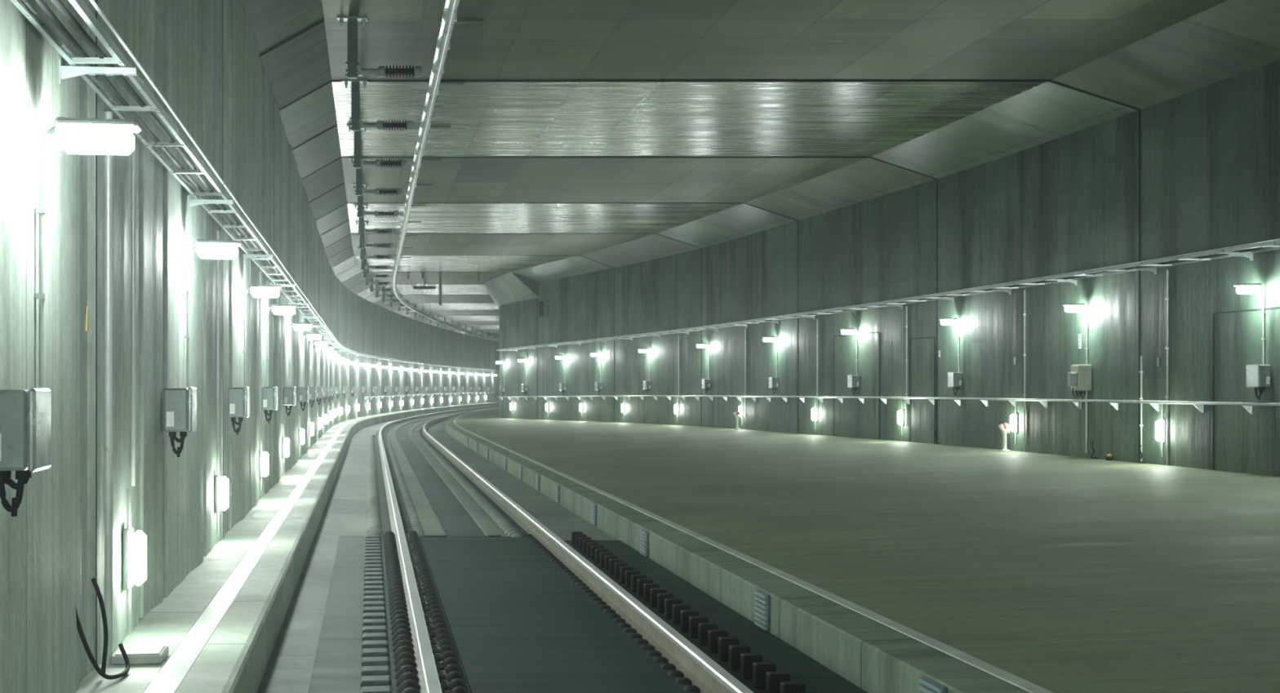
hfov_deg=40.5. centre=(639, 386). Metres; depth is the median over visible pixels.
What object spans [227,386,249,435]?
junction box
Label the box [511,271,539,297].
wall
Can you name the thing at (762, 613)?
plate
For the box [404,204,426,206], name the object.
ceiling plate
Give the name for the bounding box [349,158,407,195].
support
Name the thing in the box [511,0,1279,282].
ceiling
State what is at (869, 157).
trim
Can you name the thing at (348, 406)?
lamp
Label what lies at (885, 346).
wall panel
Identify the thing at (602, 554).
block
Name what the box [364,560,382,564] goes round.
bar
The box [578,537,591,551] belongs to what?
block
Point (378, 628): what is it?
bar
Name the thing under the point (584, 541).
block
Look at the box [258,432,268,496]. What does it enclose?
lamp
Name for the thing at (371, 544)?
bar
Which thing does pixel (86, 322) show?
tag
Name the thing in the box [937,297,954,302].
bracket
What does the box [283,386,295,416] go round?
junction box
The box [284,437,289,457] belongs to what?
diffuser
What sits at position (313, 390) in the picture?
junction box
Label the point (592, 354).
diffuser
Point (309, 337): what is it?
diffuser
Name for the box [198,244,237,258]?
diffuser
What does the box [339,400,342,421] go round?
lamp
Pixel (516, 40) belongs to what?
ceiling
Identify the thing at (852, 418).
door
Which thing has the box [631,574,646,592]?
block
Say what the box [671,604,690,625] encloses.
block
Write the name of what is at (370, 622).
bar
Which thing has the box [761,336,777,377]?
wall lamp
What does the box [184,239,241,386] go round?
wall lamp
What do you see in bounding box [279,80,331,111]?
trim
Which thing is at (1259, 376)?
junction box
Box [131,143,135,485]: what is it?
conduit
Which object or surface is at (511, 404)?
lamp
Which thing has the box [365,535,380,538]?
bar
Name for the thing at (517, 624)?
floor
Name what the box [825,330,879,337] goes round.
trim
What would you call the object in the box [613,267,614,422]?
trim
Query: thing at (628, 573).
block
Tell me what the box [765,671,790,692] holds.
block
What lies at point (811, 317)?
bracket
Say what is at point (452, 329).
support
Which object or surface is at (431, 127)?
ceiling plate
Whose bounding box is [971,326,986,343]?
trim
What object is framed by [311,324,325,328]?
bracket
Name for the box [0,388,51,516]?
junction box
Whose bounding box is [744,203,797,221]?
trim
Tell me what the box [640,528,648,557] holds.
plate
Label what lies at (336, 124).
trim
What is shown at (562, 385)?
junction box
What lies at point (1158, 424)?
diffuser
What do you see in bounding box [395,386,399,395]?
junction box
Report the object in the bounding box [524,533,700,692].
strip
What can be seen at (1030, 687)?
platform edge
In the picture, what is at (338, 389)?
junction box
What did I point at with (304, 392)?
junction box
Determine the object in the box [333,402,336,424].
lamp
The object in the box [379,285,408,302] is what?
support
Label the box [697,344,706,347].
diffuser
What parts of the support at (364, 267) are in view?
post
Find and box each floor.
[307,536,365,692]
[374,409,472,692]
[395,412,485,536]
[418,419,528,535]
[420,536,695,692]
[563,540,867,692]
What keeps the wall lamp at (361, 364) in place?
attached to the wall at (202, 56)
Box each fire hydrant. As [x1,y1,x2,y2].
[733,411,741,429]
[998,422,1010,451]
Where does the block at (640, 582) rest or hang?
on the floor at (815, 677)
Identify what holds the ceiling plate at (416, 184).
attached to the ceiling at (516, 40)
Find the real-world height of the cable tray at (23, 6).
0.042 m
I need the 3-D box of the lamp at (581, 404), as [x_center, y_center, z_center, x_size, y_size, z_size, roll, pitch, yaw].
[-2.022,0.723,59.586,0.105,0.720,0.150,0,0,-20]
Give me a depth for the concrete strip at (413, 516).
24.78 m
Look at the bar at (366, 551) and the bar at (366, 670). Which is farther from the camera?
the bar at (366, 551)
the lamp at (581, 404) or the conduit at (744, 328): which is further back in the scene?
the lamp at (581, 404)
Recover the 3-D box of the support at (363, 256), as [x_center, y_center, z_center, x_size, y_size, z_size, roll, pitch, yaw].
[-7.400,-3.922,48.973,1.200,0.700,0.180,0,0,0]
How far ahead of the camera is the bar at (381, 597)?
13.04 m
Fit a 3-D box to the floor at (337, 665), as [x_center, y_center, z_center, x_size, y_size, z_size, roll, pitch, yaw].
[-1.763,1.615,10.115,0.273,0.019,17.254,0,0,-9]
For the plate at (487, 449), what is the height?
0.245 m
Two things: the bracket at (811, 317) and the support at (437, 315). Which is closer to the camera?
the bracket at (811, 317)
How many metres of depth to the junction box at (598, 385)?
57.52 m
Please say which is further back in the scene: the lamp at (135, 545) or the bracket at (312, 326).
the bracket at (312, 326)
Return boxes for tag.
[85,306,88,331]
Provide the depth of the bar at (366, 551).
16.69 m
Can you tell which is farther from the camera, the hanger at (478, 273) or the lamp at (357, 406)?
the lamp at (357, 406)
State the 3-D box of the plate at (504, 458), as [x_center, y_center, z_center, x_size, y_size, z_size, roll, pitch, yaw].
[-2.572,1.480,33.124,0.036,0.245,0.320,0,0,-9]
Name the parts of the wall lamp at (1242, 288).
arm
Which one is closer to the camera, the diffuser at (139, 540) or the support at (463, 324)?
the diffuser at (139, 540)
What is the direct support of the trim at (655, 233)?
attached to the ceiling at (1228, 38)
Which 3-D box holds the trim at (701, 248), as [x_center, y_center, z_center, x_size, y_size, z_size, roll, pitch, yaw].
[1.713,-1.370,48.360,0.001,4.973,0.059,0,0,-16]
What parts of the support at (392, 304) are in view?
post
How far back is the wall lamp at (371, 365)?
78.32 m
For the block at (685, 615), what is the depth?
11.34 m
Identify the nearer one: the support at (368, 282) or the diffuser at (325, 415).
the diffuser at (325, 415)
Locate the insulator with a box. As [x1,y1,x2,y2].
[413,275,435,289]
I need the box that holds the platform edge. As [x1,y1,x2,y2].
[453,407,1053,692]
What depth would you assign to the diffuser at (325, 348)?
42.78 m
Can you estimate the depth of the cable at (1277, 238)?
27.91 m
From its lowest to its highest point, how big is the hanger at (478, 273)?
0.322 m
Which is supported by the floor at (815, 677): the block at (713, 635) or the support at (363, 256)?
the block at (713, 635)
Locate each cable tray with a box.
[10,0,499,371]
[497,240,1279,351]
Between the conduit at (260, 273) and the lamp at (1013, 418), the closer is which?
the conduit at (260, 273)
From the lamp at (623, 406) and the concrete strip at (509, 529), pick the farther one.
the lamp at (623, 406)
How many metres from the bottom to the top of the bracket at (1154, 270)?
0.100 m
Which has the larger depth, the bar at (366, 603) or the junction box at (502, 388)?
the junction box at (502, 388)
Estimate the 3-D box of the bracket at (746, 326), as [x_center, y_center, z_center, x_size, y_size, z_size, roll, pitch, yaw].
[2.587,-1.546,44.295,0.310,0.100,0.060,0,0,-13]
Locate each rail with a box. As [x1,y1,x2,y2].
[377,404,499,692]
[391,0,499,341]
[422,407,753,692]
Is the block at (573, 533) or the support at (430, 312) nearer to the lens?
the block at (573, 533)
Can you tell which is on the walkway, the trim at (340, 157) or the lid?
the lid
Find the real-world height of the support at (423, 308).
0.700 m
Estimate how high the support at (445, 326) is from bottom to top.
0.700 m
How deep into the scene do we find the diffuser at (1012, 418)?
28.54 m
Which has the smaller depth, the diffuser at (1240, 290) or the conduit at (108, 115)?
the conduit at (108, 115)
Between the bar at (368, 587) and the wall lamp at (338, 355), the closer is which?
the bar at (368, 587)
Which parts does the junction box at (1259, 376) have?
label plate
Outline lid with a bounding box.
[111,645,168,665]
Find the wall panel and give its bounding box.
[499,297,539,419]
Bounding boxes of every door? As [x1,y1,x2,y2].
[833,332,879,439]
[909,336,935,444]
[1212,306,1279,476]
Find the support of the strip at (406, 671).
on the floor at (385, 520)
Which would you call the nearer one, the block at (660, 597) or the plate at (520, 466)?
the block at (660, 597)
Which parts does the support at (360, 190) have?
post, arm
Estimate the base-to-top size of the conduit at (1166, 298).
2.635 m
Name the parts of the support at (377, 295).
post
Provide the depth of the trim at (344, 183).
36.28 m
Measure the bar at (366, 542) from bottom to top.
0.031 m
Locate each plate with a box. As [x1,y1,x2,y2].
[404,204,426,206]
[416,184,432,186]
[421,159,439,161]
[426,82,464,85]
[430,126,450,128]
[439,19,483,24]
[475,442,478,453]
[486,448,488,459]
[503,457,506,471]
[519,465,522,480]
[535,474,539,490]
[555,484,559,503]
[590,502,596,525]
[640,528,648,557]
[754,589,769,632]
[918,675,946,692]
[1156,357,1159,366]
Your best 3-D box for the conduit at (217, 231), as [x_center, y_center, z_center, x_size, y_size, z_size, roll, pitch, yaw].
[-3.485,-0.380,14.306,0.022,1.814,0.022,0,0,22]
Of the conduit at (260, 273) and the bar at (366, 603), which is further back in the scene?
the conduit at (260, 273)
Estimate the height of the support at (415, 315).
0.700 m
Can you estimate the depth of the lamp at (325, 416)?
46.72 m
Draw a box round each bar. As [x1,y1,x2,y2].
[360,675,390,686]
[360,685,391,692]
[361,656,388,666]
[361,666,389,675]
[362,625,386,633]
[362,632,386,640]
[362,640,387,648]
[362,648,388,657]
[363,600,385,607]
[363,606,385,613]
[363,612,386,619]
[363,618,386,626]
[364,543,381,547]
[364,546,381,551]
[364,550,381,554]
[364,553,381,557]
[364,556,382,560]
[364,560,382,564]
[364,564,382,568]
[364,568,382,573]
[364,572,382,577]
[364,576,382,582]
[364,580,383,586]
[364,585,383,591]
[364,590,384,595]
[364,595,384,601]
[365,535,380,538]
[365,537,380,541]
[365,541,380,544]
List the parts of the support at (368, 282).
post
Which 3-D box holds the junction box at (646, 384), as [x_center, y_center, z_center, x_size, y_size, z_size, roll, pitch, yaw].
[0.215,0.028,52.919,0.170,0.429,0.290,0,0,-18]
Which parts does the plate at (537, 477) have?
plate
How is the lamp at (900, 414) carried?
attached to the wall at (1210, 154)
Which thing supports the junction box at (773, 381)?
attached to the wall at (1210, 154)
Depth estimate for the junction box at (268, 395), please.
20.27 m
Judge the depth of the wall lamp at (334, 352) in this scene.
47.86 m
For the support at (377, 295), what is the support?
attached to the ceiling at (516, 40)
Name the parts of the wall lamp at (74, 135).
arm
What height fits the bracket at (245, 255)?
0.100 m
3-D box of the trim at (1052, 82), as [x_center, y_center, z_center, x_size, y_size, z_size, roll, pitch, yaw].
[6.345,-4.058,24.180,1.281,0.409,0.081,0,0,0]
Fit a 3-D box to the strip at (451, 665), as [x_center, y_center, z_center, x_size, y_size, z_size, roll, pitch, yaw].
[-1.440,1.581,12.168,0.134,0.074,13.218,0,0,-9]
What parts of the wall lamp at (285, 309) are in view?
arm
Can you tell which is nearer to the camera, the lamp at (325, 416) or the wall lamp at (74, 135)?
the wall lamp at (74, 135)
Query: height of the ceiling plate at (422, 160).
0.020 m
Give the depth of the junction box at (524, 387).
65.92 m
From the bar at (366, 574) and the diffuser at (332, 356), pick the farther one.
the diffuser at (332, 356)
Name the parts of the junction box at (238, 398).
label plate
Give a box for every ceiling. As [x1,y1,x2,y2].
[244,0,497,339]
[321,0,1226,334]
[484,271,538,310]
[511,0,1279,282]
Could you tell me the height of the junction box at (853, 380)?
0.429 m
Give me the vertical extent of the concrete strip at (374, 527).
0.043 m
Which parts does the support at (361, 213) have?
post, arm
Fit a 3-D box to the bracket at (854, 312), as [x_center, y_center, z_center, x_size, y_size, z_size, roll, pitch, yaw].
[4.402,-1.568,36.557,0.310,0.100,0.060,0,0,-13]
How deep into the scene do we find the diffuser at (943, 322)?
31.04 m
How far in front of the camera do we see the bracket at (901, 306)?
33.97 m
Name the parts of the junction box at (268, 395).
label plate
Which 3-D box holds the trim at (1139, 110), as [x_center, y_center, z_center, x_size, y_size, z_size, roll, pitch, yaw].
[6.967,-1.396,24.180,0.001,4.920,0.057,0,0,-10]
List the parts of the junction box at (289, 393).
label plate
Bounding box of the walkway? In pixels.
[75,401,499,692]
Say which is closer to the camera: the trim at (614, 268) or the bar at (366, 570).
the bar at (366, 570)
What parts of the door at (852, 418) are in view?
frame, frame, frame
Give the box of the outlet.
[998,424,1009,433]
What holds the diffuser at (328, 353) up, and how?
attached to the wall lamp at (334, 352)
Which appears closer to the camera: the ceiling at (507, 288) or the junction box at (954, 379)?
the junction box at (954, 379)
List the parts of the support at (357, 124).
post, plate, arm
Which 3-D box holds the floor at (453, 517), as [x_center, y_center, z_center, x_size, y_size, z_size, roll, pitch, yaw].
[-6.310,1.618,89.829,9.376,0.012,142.743,0,0,0]
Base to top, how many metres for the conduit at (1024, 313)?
2.635 m
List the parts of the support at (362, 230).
post, arm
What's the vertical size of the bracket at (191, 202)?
0.100 m
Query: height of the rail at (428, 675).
0.161 m
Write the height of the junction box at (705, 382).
0.429 m
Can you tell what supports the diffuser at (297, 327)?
attached to the wall lamp at (296, 326)
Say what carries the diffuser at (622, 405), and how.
attached to the lamp at (623, 406)
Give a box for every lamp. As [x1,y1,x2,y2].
[35,116,141,386]
[123,488,146,628]
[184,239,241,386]
[214,450,228,537]
[242,284,281,386]
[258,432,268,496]
[265,303,297,386]
[281,422,289,472]
[288,322,312,386]
[297,416,304,457]
[302,333,322,386]
[308,412,314,446]
[311,340,328,386]
[316,408,321,439]
[318,346,333,386]
[323,405,327,432]
[324,350,337,386]
[328,353,340,386]
[328,404,331,427]
[333,356,345,386]
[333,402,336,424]
[339,359,350,368]
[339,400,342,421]
[346,400,349,418]
[348,360,357,386]
[356,399,359,416]
[358,362,366,386]
[368,364,377,386]
[391,366,398,386]
[401,368,408,386]
[495,360,504,385]
[509,397,512,415]
[517,358,527,384]
[545,397,549,417]
[555,355,565,382]
[579,403,582,412]
[590,352,601,373]
[621,396,625,419]
[637,348,650,380]
[674,396,678,422]
[695,342,709,378]
[738,404,743,425]
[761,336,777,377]
[811,398,817,430]
[840,328,857,374]
[897,399,904,435]
[938,317,959,372]
[1009,400,1017,444]
[1062,303,1088,364]
[1155,404,1165,457]
[1233,283,1265,364]
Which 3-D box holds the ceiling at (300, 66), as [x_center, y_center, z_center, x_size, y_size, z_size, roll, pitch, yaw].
[-5.564,-4.073,80.600,15.084,0.446,193.440,0,0,0]
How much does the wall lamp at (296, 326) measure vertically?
1.008 m
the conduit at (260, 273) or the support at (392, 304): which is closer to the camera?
the conduit at (260, 273)
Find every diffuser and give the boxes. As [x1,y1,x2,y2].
[59,127,133,155]
[131,530,146,586]
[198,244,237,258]
[219,476,228,511]
[252,288,279,297]
[262,452,268,476]
[273,306,294,315]
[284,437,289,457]
[293,324,311,330]
[300,428,304,444]
[306,335,321,340]
[310,422,314,435]
[315,342,327,346]
[318,417,321,429]
[322,346,333,351]
[324,413,327,424]
[327,351,336,355]
[328,411,331,420]
[331,355,340,357]
[591,353,599,356]
[621,404,623,412]
[639,349,647,352]
[674,404,677,413]
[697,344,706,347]
[738,405,742,416]
[763,337,774,342]
[811,408,815,420]
[841,329,853,334]
[897,410,902,424]
[940,320,955,324]
[1009,414,1015,431]
[1065,306,1083,311]
[1155,420,1162,440]
[1236,286,1259,293]
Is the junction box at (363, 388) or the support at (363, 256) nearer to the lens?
the support at (363, 256)
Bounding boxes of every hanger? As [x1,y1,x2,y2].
[437,271,443,305]
[476,272,481,280]
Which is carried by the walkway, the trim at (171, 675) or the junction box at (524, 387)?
the trim at (171, 675)
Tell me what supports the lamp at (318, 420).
attached to the wall at (202, 56)
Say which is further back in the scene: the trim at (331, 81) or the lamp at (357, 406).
the lamp at (357, 406)
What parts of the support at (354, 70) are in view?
plate, post, arm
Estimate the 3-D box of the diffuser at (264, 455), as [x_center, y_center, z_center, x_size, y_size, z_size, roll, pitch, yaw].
[-4.270,0.887,19.758,0.070,0.280,0.110,0,0,-9]
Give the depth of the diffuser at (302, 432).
30.51 m
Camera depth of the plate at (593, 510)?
19.97 m
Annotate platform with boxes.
[455,408,1279,692]
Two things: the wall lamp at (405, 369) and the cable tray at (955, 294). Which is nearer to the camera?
the cable tray at (955, 294)
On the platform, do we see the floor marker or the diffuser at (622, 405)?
the floor marker
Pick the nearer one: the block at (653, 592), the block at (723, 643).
the block at (723, 643)
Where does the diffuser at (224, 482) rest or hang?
attached to the lamp at (221, 486)
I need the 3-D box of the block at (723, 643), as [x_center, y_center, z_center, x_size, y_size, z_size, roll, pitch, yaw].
[0.518,1.538,10.149,0.112,0.130,0.090,0,0,-9]
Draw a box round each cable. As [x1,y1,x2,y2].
[34,0,359,355]
[50,0,368,356]
[75,607,129,679]
[88,0,498,370]
[90,577,107,673]
[496,238,1279,350]
[545,244,1279,346]
[1090,441,1097,458]
[1138,444,1146,462]
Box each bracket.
[59,58,137,86]
[187,195,233,210]
[243,253,273,259]
[270,282,295,286]
[288,301,309,305]
[302,315,318,319]
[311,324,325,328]
[538,284,549,319]
[735,324,747,328]
[765,320,778,324]
[800,315,814,319]
[841,311,856,315]
[886,304,902,308]
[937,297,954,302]
[992,288,1011,294]
[1056,280,1076,285]
[1133,267,1156,274]
[1227,253,1253,260]
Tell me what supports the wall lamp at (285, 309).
attached to the wall at (202, 56)
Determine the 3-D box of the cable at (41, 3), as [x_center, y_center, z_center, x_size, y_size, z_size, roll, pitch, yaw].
[-6.875,-1.339,75.361,12.217,0.021,155.558,0,0,0]
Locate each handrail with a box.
[363,391,498,399]
[497,395,1279,414]
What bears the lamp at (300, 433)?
attached to the wall at (202, 56)
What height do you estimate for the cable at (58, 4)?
0.024 m
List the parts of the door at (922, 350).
frame, frame, frame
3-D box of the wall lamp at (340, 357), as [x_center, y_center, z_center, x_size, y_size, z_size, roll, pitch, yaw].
[-10.062,-0.504,58.058,0.372,1.008,0.156,0,0,-8]
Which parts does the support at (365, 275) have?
post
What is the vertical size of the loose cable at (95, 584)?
0.445 m
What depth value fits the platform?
14.71 m
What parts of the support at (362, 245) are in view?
post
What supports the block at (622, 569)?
on the floor at (815, 677)
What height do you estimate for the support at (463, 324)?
0.700 m
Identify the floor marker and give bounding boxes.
[1105,453,1113,460]
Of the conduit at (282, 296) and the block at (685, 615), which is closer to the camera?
the block at (685, 615)
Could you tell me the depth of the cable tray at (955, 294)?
28.31 m
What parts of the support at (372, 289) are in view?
post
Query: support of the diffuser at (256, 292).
attached to the wall lamp at (257, 291)
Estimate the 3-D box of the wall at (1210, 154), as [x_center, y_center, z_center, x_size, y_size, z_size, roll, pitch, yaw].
[5.692,-1.286,24.453,2.784,5.153,82.201,0,0,-11]
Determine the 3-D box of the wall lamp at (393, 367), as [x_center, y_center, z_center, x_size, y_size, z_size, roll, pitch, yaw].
[-12.521,-0.504,88.505,0.372,1.008,0.156,0,0,-2]
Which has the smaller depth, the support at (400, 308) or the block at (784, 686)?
the block at (784, 686)
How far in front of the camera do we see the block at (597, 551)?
15.65 m
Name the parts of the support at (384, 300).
post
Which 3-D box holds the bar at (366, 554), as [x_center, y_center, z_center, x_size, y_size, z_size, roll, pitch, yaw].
[-2.527,1.606,16.423,0.155,0.031,0.180,0,0,-9]
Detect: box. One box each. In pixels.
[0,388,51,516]
[163,387,196,457]
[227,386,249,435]
[261,386,277,423]
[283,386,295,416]
[298,386,309,411]
[308,386,316,408]
[316,386,323,405]
[323,386,328,403]
[327,386,332,400]
[330,386,335,399]
[335,386,341,398]
[342,386,347,398]
[351,386,355,397]
[361,386,366,396]
[373,386,377,395]
[384,386,388,395]
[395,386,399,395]
[415,386,419,393]
[499,385,505,395]
[521,384,527,395]
[559,382,565,395]
[595,382,602,395]
[643,380,650,393]
[702,378,710,394]
[768,377,778,395]
[847,374,859,395]
[947,372,962,395]
[1067,364,1091,453]
[1246,364,1271,399]
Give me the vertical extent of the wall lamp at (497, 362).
1.008 m
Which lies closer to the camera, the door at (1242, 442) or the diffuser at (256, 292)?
the diffuser at (256, 292)
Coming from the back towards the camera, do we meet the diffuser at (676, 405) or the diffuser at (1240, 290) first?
the diffuser at (676, 405)
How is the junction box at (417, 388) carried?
attached to the wall at (202, 56)
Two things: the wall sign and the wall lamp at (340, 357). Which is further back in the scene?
the wall lamp at (340, 357)
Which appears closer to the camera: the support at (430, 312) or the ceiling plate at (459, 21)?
the ceiling plate at (459, 21)
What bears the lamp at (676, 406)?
attached to the wall at (1210, 154)
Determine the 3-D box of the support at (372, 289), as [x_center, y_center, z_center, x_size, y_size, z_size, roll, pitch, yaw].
[-9.708,-3.922,65.479,1.200,0.700,0.180,0,0,0]
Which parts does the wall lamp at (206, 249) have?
arm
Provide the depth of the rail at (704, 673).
12.28 m
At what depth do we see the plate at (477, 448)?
41.76 m
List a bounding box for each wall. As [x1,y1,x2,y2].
[0,0,499,692]
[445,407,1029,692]
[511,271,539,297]
[539,59,1279,469]
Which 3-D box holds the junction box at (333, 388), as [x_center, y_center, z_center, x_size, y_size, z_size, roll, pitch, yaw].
[-9.699,0.220,54.742,0.170,0.429,0.290,0,0,-8]
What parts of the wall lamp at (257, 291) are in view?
arm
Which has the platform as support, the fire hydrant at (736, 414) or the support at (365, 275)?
the fire hydrant at (736, 414)
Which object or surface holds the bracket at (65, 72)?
attached to the wall at (202, 56)
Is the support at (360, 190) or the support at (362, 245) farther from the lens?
the support at (362, 245)
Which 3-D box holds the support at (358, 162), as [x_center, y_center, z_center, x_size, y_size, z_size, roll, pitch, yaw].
[-4.186,-3.922,28.339,1.200,0.700,0.180,0,0,0]
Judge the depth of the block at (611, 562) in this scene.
14.72 m
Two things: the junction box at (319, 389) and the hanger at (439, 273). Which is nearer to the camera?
the junction box at (319, 389)
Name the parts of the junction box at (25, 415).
label plate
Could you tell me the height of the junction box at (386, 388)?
0.429 m
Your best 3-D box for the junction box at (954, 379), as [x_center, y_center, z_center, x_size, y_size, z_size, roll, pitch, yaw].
[5.650,-0.044,31.081,0.170,0.429,0.290,0,0,-11]
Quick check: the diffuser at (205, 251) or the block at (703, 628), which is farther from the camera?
the diffuser at (205, 251)
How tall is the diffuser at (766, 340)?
0.092 m
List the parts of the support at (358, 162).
post, arm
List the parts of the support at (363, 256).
post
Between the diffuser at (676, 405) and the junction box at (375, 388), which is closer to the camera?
the diffuser at (676, 405)
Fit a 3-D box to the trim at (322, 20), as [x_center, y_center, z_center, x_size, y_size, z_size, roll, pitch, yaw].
[-4.049,-4.050,20.150,0.773,0.418,0.129,0,0,0]
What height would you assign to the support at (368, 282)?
0.700 m
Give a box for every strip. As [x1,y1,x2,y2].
[365,434,382,535]
[382,531,420,692]
[386,442,426,537]
[408,530,469,692]
[423,442,524,537]
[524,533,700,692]
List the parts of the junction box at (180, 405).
label plate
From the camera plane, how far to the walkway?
11.19 m
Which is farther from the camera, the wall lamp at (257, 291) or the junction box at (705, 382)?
the junction box at (705, 382)
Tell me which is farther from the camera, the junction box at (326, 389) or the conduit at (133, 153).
the junction box at (326, 389)
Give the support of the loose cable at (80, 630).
attached to the wall at (202, 56)
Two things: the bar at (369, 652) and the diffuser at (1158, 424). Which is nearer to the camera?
the bar at (369, 652)
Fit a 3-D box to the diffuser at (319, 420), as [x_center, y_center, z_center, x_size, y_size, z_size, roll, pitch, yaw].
[-7.641,0.887,41.359,0.070,0.280,0.110,0,0,-9]
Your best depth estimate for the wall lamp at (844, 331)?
36.40 m
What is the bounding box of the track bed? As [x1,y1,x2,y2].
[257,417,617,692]
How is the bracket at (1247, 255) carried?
attached to the wall at (1210, 154)
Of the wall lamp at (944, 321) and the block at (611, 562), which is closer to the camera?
the block at (611, 562)
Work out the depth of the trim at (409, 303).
88.66 m
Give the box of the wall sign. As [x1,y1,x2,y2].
[1078,333,1081,348]
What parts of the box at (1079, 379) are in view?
door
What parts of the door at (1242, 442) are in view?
frame, frame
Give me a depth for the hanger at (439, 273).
64.83 m
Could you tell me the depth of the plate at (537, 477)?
26.65 m
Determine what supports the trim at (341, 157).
attached to the ceiling at (516, 40)
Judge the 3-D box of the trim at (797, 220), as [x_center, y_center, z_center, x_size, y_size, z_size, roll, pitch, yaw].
[3.666,-1.382,40.300,0.001,4.948,0.058,0,0,-13]
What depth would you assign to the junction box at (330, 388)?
49.53 m
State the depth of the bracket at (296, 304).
27.25 m
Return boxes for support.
[336,16,442,78]
[342,79,430,131]
[346,124,412,168]
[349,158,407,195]
[351,183,403,217]
[353,204,400,234]
[355,221,397,248]
[356,235,395,260]
[357,246,393,270]
[359,257,396,278]
[364,265,396,285]
[368,273,399,292]
[373,280,403,297]
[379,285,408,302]
[387,291,413,306]
[397,297,420,311]
[405,300,428,314]
[413,304,435,317]
[419,307,442,320]
[427,311,448,323]
[435,314,454,326]
[442,316,461,328]
[449,320,468,330]
[462,324,480,334]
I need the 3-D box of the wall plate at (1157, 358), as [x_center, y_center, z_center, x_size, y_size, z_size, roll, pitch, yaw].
[7.057,-0.332,23.623,0.011,0.120,0.060,0,0,-9]
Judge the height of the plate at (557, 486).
0.245 m
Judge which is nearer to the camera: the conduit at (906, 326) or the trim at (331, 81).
the trim at (331, 81)
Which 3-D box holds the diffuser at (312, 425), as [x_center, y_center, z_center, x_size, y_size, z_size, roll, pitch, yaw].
[-6.801,0.887,35.958,0.070,0.280,0.110,0,0,-9]
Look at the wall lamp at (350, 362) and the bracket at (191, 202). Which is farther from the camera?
the wall lamp at (350, 362)
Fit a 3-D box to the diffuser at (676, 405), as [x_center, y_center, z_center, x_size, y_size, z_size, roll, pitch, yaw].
[1.041,0.661,50.422,0.070,0.280,0.110,0,0,-17]
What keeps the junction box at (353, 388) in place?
attached to the wall at (202, 56)
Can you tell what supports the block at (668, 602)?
on the floor at (815, 677)
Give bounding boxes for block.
[571,531,583,545]
[575,534,586,547]
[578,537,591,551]
[582,539,595,554]
[586,542,599,557]
[591,545,604,560]
[595,548,608,564]
[600,551,613,567]
[604,555,617,571]
[608,559,623,575]
[614,562,628,579]
[619,566,634,583]
[625,570,639,587]
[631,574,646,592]
[636,578,653,597]
[643,583,659,602]
[649,588,666,607]
[657,593,674,613]
[664,598,682,618]
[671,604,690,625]
[680,609,698,631]
[688,616,708,638]
[697,622,717,645]
[707,629,728,653]
[717,636,738,661]
[728,644,751,670]
[740,653,763,679]
[752,662,776,688]
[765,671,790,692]
[779,681,804,692]
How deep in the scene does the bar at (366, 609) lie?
12.37 m
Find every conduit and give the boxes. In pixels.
[104,111,112,665]
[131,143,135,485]
[216,230,219,450]
[258,271,261,433]
[280,295,283,423]
[678,335,679,417]
[744,328,746,417]
[816,319,817,421]
[905,306,907,426]
[1022,289,1026,452]
[1139,355,1142,462]
[1165,269,1168,465]
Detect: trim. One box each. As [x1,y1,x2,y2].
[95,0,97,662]
[143,402,490,692]
[258,18,324,57]
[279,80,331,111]
[292,124,337,150]
[302,157,341,179]
[308,182,344,203]
[331,80,1048,81]
[341,156,870,158]
[351,233,655,234]
[408,302,494,303]
[537,298,537,419]
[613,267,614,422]
[655,233,700,248]
[701,248,702,426]
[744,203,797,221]
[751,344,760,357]
[797,220,798,433]
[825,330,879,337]
[830,278,909,293]
[869,157,937,179]
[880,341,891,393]
[936,179,937,443]
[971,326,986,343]
[1048,80,1141,110]
[1138,110,1140,462]
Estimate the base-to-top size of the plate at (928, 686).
0.245 m

